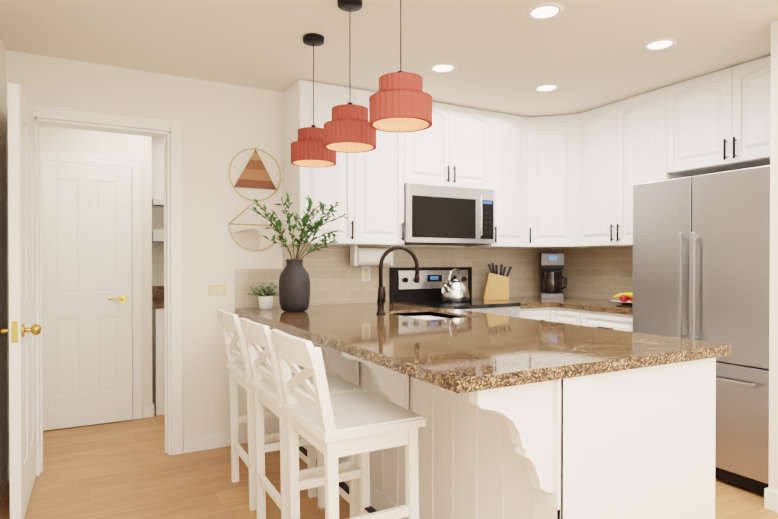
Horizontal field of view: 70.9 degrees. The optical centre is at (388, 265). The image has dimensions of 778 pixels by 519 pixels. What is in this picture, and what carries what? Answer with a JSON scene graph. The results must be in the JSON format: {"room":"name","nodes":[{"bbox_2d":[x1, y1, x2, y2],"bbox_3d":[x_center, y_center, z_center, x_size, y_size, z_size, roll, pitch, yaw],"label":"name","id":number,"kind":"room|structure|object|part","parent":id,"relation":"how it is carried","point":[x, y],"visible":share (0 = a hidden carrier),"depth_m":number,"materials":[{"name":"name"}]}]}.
{"room":"kitchen","nodes":[
{"label":"kitchen","id":0,"kind":"room"},
{"bbox_2d":[0,37,7,500],"bbox_3d":[-1.341,0.012,1.458,0.120,2.450,8.300,0,0,-29],"label":"wall","id":1,"kind":"structure","parent":0,"point":[3,353],"depth_m":2.98,"materials":[{"name":"paint"}]},
{"bbox_2d":[0,83,40,518],"bbox_3d":[-1.900,0.186,2.838,0.200,2.065,0.697,0,0,-29],"label":"open door leaf","id":2,"kind":"structure","parent":1,"relation":"in","point":[23,330],"depth_m":2.58,"materials":[{"name":"paint"}]},
{"bbox_2d":[42,126,151,418],"bbox_3d":[-2.308,-0.008,4.245,0.850,2.450,0.120,0,0,-29],"label":"wall","id":3,"kind":"structure","parent":0,"point":[58,139],"depth_m":4.36,"materials":[{"name":"paint"}]},
{"bbox_2d":[42,160,131,430],"bbox_3d":[-2.290,0.217,4.130,0.630,1.985,0.094,0,0,-29],"label":"hall door","id":4,"kind":"structure","parent":3,"relation":"in","point":[87,286],"depth_m":4.14,"materials":[{"name":"paint"}]},
{"bbox_2d":[42,150,141,419],"bbox_3d":[-2.310,0.182,4.167,0.780,2.070,0.018,0,0,-29],"label":"door frame","id":5,"kind":"structure","parent":3,"relation":"attached to","point":[135,164],"depth_m":4.32,"materials":[{"name":"paint"}]},
{"bbox_2d":[152,137,163,285],"bbox_3d":[-1.758,-0.016,5.274,1.100,2.450,0.120,0,0,-29],"label":"wall","id":6,"kind":"structure","parent":0,"point":[157,213],"depth_m":5.00,"materials":[{"name":"paint"}]},
{"bbox_2d":[152,198,163,242],"bbox_3d":[-1.789,-0.404,5.046,0.770,0.390,0.235,0,0,-29],"label":"shelf","id":7,"kind":"object","parent":6,"relation":"attached to","point":[157,236],"visible":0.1,"depth_m":4.82,"materials":[{"name":"white wood"}]},
{"bbox_2d":[6,50,463,462],"bbox_3d":[-0.354,-0.008,4.171,4.450,2.450,0.120,0,0,-29],"label":"wall","id":8,"kind":"structure","parent":0,"point":[223,125],"depth_m":3.63,"materials":[{"name":"paint"}]},
{"bbox_2d":[28,104,182,475],"bbox_3d":[-1.761,0.145,3.406,0.875,2.155,0.160,0,0,-29],"label":"trim","id":9,"kind":"structure","parent":8,"relation":"attached to","point":[173,335],"depth_m":3.51,"materials":[{"name":"paint"}]},
{"bbox_2d":[183,431,230,452],"bbox_3d":[-1.194,1.171,3.646,0.334,0.100,0.014,0,0,-29],"label":"baseboard","id":10,"kind":"structure","parent":8,"relation":"attached to","point":[206,442],"depth_m":3.63,"materials":[{"name":"paint"}]},
{"bbox_2d":[208,285,226,295],"bbox_3d":[-1.149,0.163,3.667,0.120,0.075,0.008,0,0,-29],"label":"outlet plates","id":11,"kind":"object","parent":8,"relation":"attached to","point":[217,290],"visible":1,"depth_m":3.66,"materials":[{"name":"beige plastic"}]},
{"bbox_2d":[229,201,280,250],"bbox_3d":[-0.922,-0.277,3.780,0.365,0.350,0.006,0,0,-29],"label":"art","id":12,"kind":"object","parent":8,"relation":"attached to","point":[247,233],"visible":0.88,"depth_m":3.75,"materials":[{"name":"gold metal"}]},
{"bbox_2d":[229,147,280,200],"bbox_3d":[-0.922,-0.633,3.777,0.362,0.369,0.019,0,0,-29],"label":"art","id":13,"kind":"object","parent":8,"relation":"attached to","point":[255,174],"visible":1,"depth_m":3.77,"materials":[{"name":"orange wood"}]},
{"bbox_2d":[283,79,362,245],"bbox_3d":[-0.471,-0.689,3.834,0.449,1.076,0.350,0,0,-29],"label":"upper cabinet","id":14,"kind":"object","parent":8,"relation":"attached to","point":[342,183],"depth_m":3.70,"materials":[{"name":"paint"}]},
{"bbox_2d":[363,90,414,245],"bbox_3d":[-0.146,-0.690,4.011,0.500,1.076,0.350,0,0,-29],"label":"upper cabinet","id":15,"kind":"object","parent":8,"relation":"attached to","point":[386,168],"depth_m":3.88,"materials":[{"name":"paint"}]},
{"bbox_2d":[350,245,392,265],"bbox_3d":[-0.127,-0.076,4.056,0.320,0.150,0.132,0,0,-29],"label":"paper towel holder","id":16,"kind":"object","parent":15,"relation":"attached to","point":[365,256],"visible":0.92,"depth_m":3.99,"materials":[{"name":"paper"}]},
{"bbox_2d":[235,245,550,307],"bbox_3d":[0.238,0.063,4.422,2.930,0.435,0.008,0,0,-29],"label":"backsplash","id":17,"kind":"structure","parent":8,"relation":"attached to","point":[335,277],"depth_m":4.21,"materials":[{"name":"tile"}]},
{"bbox_2d":[362,266,369,280],"bbox_3d":[-0.175,0.060,4.187,0.070,0.115,0.006,0,0,-29],"label":"outlet","id":18,"kind":"object","parent":17,"relation":"attached to","point":[365,273],"visible":1,"depth_m":4.18,"materials":[{"name":"paint"}]},
{"bbox_2d":[415,102,486,188],"bbox_3d":[0.375,-0.914,4.294,0.792,0.632,0.350,0,0,-29],"label":"upper cabinet","id":19,"kind":"object","parent":8,"relation":"attached to","point":[452,152],"depth_m":4.16,"materials":[{"name":"paint"}]},
{"bbox_2d":[403,183,493,245],"bbox_3d":[0.400,-0.382,4.255,0.784,0.429,0.447,0,0,-29],"label":"microwave","id":20,"kind":"object","parent":19,"relation":"attached to","point":[446,215],"visible":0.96,"depth_m":4.08,"materials":[{"name":"silver metal"}]},
{"bbox_2d":[464,111,534,248],"bbox_3d":[0.895,-0.694,4.561,0.478,1.076,0.380,0,0,-29],"label":"upper cabinet","id":21,"kind":"object","parent":8,"relation":"attached to","point":[524,168],"depth_m":4.42,"materials":[{"name":"paint"}]},
{"bbox_2d":[527,114,600,248],"bbox_3d":[1.380,-0.695,4.688,0.661,1.076,0.622,0,0,-29],"label":"upper cabinet","id":22,"kind":"object","parent":8,"relation":"attached to","point":[551,140],"depth_m":4.47,"materials":[{"name":"paint"}]},
{"bbox_2d":[551,247,632,299],"bbox_3d":[1.860,0.062,4.499,0.008,0.435,1.380,0,0,-29],"label":"backsplash","id":23,"kind":"structure","parent":8,"relation":"attached to","point":[603,272],"depth_m":4.65,"materials":[{"name":"tile"}]},
{"bbox_2d":[0,411,777,518],"bbox_3d":[0.628,1.254,2.483,4.710,0.050,8.600,0,0,-29],"label":"floor","id":24,"kind":"structure","parent":0,"point":[128,469],"depth_m":3.06,"materials":[{"name":"brown wood"}]},
{"bbox_2d":[152,286,164,415],"bbox_3d":[-1.584,0.697,4.938,1.040,1.030,0.635,0,0,-29],"label":"base cabinet","id":25,"kind":"object","parent":24,"relation":"on","point":[158,388],"visible":0.19,"depth_m":4.46,"materials":[{"name":"paint"}]},
{"bbox_2d":[217,309,316,510],"bbox_3d":[-0.672,0.733,2.990,0.464,0.985,0.444,0,0,-29],"label":"stool","id":26,"kind":"object","parent":24,"relation":"on","point":[240,373],"visible":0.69,"depth_m":2.89,"materials":[{"name":"paint"}]},
{"bbox_2d":[240,318,365,518],"bbox_3d":[-0.414,0.737,2.516,0.464,0.985,0.444,0,0,-29],"label":"stool","id":27,"kind":"object","parent":24,"relation":"on","point":[268,392],"visible":0.6,"depth_m":2.43,"materials":[{"name":"paint"}]},
{"bbox_2d":[270,329,425,518],"bbox_3d":[-0.175,0.740,2.077,0.464,0.985,0.444,0,0,-29],"label":"stool","id":28,"kind":"object","parent":24,"relation":"on","point":[334,428],"visible":1,"depth_m":1.97,"materials":[{"name":"paint"}]},
{"bbox_2d":[389,267,520,316],"bbox_3d":[0.504,0.607,4.158,0.756,1.190,0.709,0,0,-29],"label":"range","id":29,"kind":"object","parent":24,"relation":"on","point":[404,288],"visible":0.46,"depth_m":4.28,"materials":[{"name":"black metal"}]},
{"bbox_2d":[440,268,468,301],"bbox_3d":[0.492,0.143,4.235,0.268,0.256,0.224,0,0,-29],"label":"kettle","id":30,"kind":"object","parent":29,"relation":"on","point":[454,289],"visible":1,"depth_m":4.16,"materials":[{"name":"silver metal"}]},
{"bbox_2d":[235,302,730,518],"bbox_3d":[0.121,0.759,2.898,1.260,0.935,2.580,0,0,-29],"label":"kitchen island","id":31,"kind":"object","parent":24,"relation":"on","point":[638,443],"depth_m":1.95,"materials":[{"name":"paint"}]},
{"bbox_2d":[247,282,278,309],"bbox_3d":[-0.829,0.194,3.623,0.208,0.184,0.198,0,0,-29],"label":"plant","id":32,"kind":"object","parent":31,"relation":"on","point":[265,298],"visible":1,"depth_m":3.59,"materials":[{"name":"green plant"}]},
{"bbox_2d":[251,192,347,311],"bbox_3d":[-0.569,-0.087,3.403,0.573,0.748,0.320,0,0,-29],"label":"vase","id":33,"kind":"object","parent":31,"relation":"on","point":[294,287],"visible":1,"depth_m":3.40,"materials":[{"name":"black ceramic"}]},
{"bbox_2d":[376,245,419,314],"bbox_3d":[0.053,0.082,3.300,0.271,0.412,0.102,0,0,-29],"label":"faucet","id":34,"kind":"object","parent":31,"relation":"on","point":[381,299],"visible":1,"depth_m":3.26,"materials":[{"name":"black metal"}]},
{"bbox_3d":[0.121,0.399,2.895,1.260,0.215,2.580,0,0,-29],"label":"kitchen peninsula top","id":35,"kind":"part","parent":31,"relation":"part of","materials":[{"name":"brown stone"}]},
{"bbox_2d":[520,307,550,320],"bbox_3d":[1.252,0.767,4.604,0.977,0.894,0.643,0,0,-29],"label":"base cabinet","id":36,"kind":"object","parent":24,"relation":"on","point":[543,314],"visible":0.15,"depth_m":4.22,"materials":[{"name":"paint"}]},
{"bbox_2d":[477,296,606,308],"bbox_3d":[1.246,0.299,4.613,0.978,0.040,0.640,0,0,-29],"label":"countertop","id":37,"kind":"structure","parent":36,"relation":"on","point":[526,302],"depth_m":4.44,"materials":[{"name":"stone"}]},
{"bbox_2d":[482,263,511,299],"bbox_3d":[0.894,0.127,4.532,0.236,0.305,0.110,0,0,1],"label":"knife block","id":38,"kind":"object","parent":37,"relation":"on","point":[496,286],"visible":0.98,"depth_m":4.48,"materials":[{"name":"brown wood"}]},
{"bbox_2d":[540,252,566,298],"bbox_3d":[1.419,0.081,4.776,0.282,0.393,0.287,0,0,-29],"label":"coffee maker","id":39,"kind":"object","parent":37,"relation":"on","point":[551,267],"visible":1,"depth_m":4.68,"materials":[{"name":"metal"}]},
{"bbox_2d":[551,307,632,331],"bbox_3d":[1.710,0.771,4.093,0.664,0.894,0.801,0,0,-29],"label":"base cabinet","id":40,"kind":"object","parent":24,"relation":"on","point":[615,321],"visible":0.19,"depth_m":3.92,"materials":[{"name":"paint"}]},
{"bbox_2d":[552,300,632,314],"bbox_3d":[1.730,0.303,4.078,0.639,0.040,0.761,0,0,-29],"label":"countertop","id":41,"kind":"structure","parent":40,"relation":"on","point":[607,306],"depth_m":3.99,"materials":[{"name":"stone"}]},
{"bbox_2d":[610,293,632,304],"bbox_3d":[1.786,0.237,4.019,0.300,0.091,0.300,0,0,-29],"label":"fruit plate","id":42,"kind":"object","parent":41,"relation":"on","point":[625,298],"visible":0.6,"depth_m":3.96,"materials":[{"name":"red food"}]},
{"bbox_2d":[633,165,769,493],"bbox_3d":[2.063,0.338,3.345,0.751,1.730,0.832,0,0,-29],"label":"fridge","id":43,"kind":"object","parent":24,"relation":"on","point":[701,257],"visible":0.56,"depth_m":3.05,"materials":[{"name":"silver metal"}]},
{"bbox_2d":[0,0,777,116],"bbox_3d":[0.628,-1.271,2.465,4.710,0.100,8.600,0,0,-29],"label":"ceiling","id":44,"kind":"structure","parent":0,"point":[506,56],"depth_m":3.00,"materials":[{"name":"paint"}]},
{"bbox_2d":[291,33,335,167],"bbox_3d":[-0.405,-0.886,2.930,0.243,0.674,0.243,0,0,-29],"label":"pendant light","id":45,"kind":"object","parent":44,"relation":"hanging from","point":[308,149],"visible":0.88,"depth_m":2.86,"materials":[{"name":"fabric"}]},
{"bbox_2d":[323,0,375,152],"bbox_3d":[-0.180,-0.883,2.518,0.243,0.674,0.243,0,0,-29],"label":"pendant light","id":46,"kind":"object","parent":44,"relation":"hanging from","point":[347,128],"visible":1,"depth_m":2.45,"materials":[{"name":"fabric"}]},
{"bbox_2d":[369,0,431,132],"bbox_3d":[0.045,-0.880,2.105,0.243,0.674,0.243,0,0,-29],"label":"pendant light","id":47,"kind":"object","parent":44,"relation":"hanging from","point":[400,101],"visible":1,"depth_m":2.03,"materials":[{"name":"fabric"}]},
{"bbox_2d":[429,62,456,72],"bbox_3d":[0.332,-1.223,3.365,0.179,0.007,0.180,0,0,-29],"label":"recessed light","id":48,"kind":"object","parent":44,"relation":"in","point":[443,67],"depth_m":3.37,"materials":[{"name":"paint"}]},
{"bbox_2d":[526,3,563,19],"bbox_3d":[0.743,-1.217,2.609,0.177,0.007,0.178,0,0,-29],"label":"recessed light","id":49,"kind":"object","parent":44,"relation":"in","point":[544,11],"depth_m":2.62,"materials":[{"name":"paint"}]},
{"bbox_2d":[533,83,559,91],"bbox_3d":[1.081,-1.226,3.752,0.181,0.007,0.177,0,0,-29],"label":"recessed light","id":50,"kind":"object","parent":44,"relation":"in","point":[549,87],"depth_m":3.76,"materials":[{"name":"paint"}]},
{"bbox_2d":[642,38,677,50],"bbox_3d":[1.487,-1.220,3.004,0.182,0.007,0.180,0,0,-29],"label":"recessed light","id":51,"kind":"object","parent":44,"relation":"in","point":[659,44],"depth_m":3.01,"materials":[{"name":"paint"}]},
{"bbox_2d":[769,20,777,491],"bbox_3d":[3.210,0.013,1.336,0.905,2.450,3.730,0,0,-29],"label":"wall","id":52,"kind":"structure","parent":0,"point":[773,394],"depth_m":2.74,"materials":[{"name":"paint"}]},
{"bbox_2d":[676,55,770,174],"bbox_3d":[2.247,-0.926,3.422,0.350,0.596,0.865,0,0,-29],"label":"upper cabinet","id":53,"kind":"object","parent":52,"relation":"attached to","point":[715,122],"depth_m":3.38,"materials":[{"name":"paint"}]},
{"bbox_2d":[764,487,777,512],"bbox_3d":[2.803,1.189,1.131,0.014,0.100,3.744,0,0,-29],"label":"baseboard","id":54,"kind":"structure","parent":52,"relation":"attached to","point":[770,496],"depth_m":2.74,"materials":[{"name":"paint"}]},
{"bbox_3d":[2.123,-0.008,4.150,0.120,2.450,2.290,0,0,-29],"label":"wall","id":55,"kind":"structure","parent":0,"visible":0},
{"bbox_2d":[576,84,696,246],"bbox_3d":[1.863,-0.691,4.130,0.350,1.076,0.847,0,0,-29],"label":"upper cabinet","id":56,"kind":"object","parent":55,"relation":"attached to","point":[620,145],"depth_m":4.05,"materials":[{"name":"paint"}]}
]}

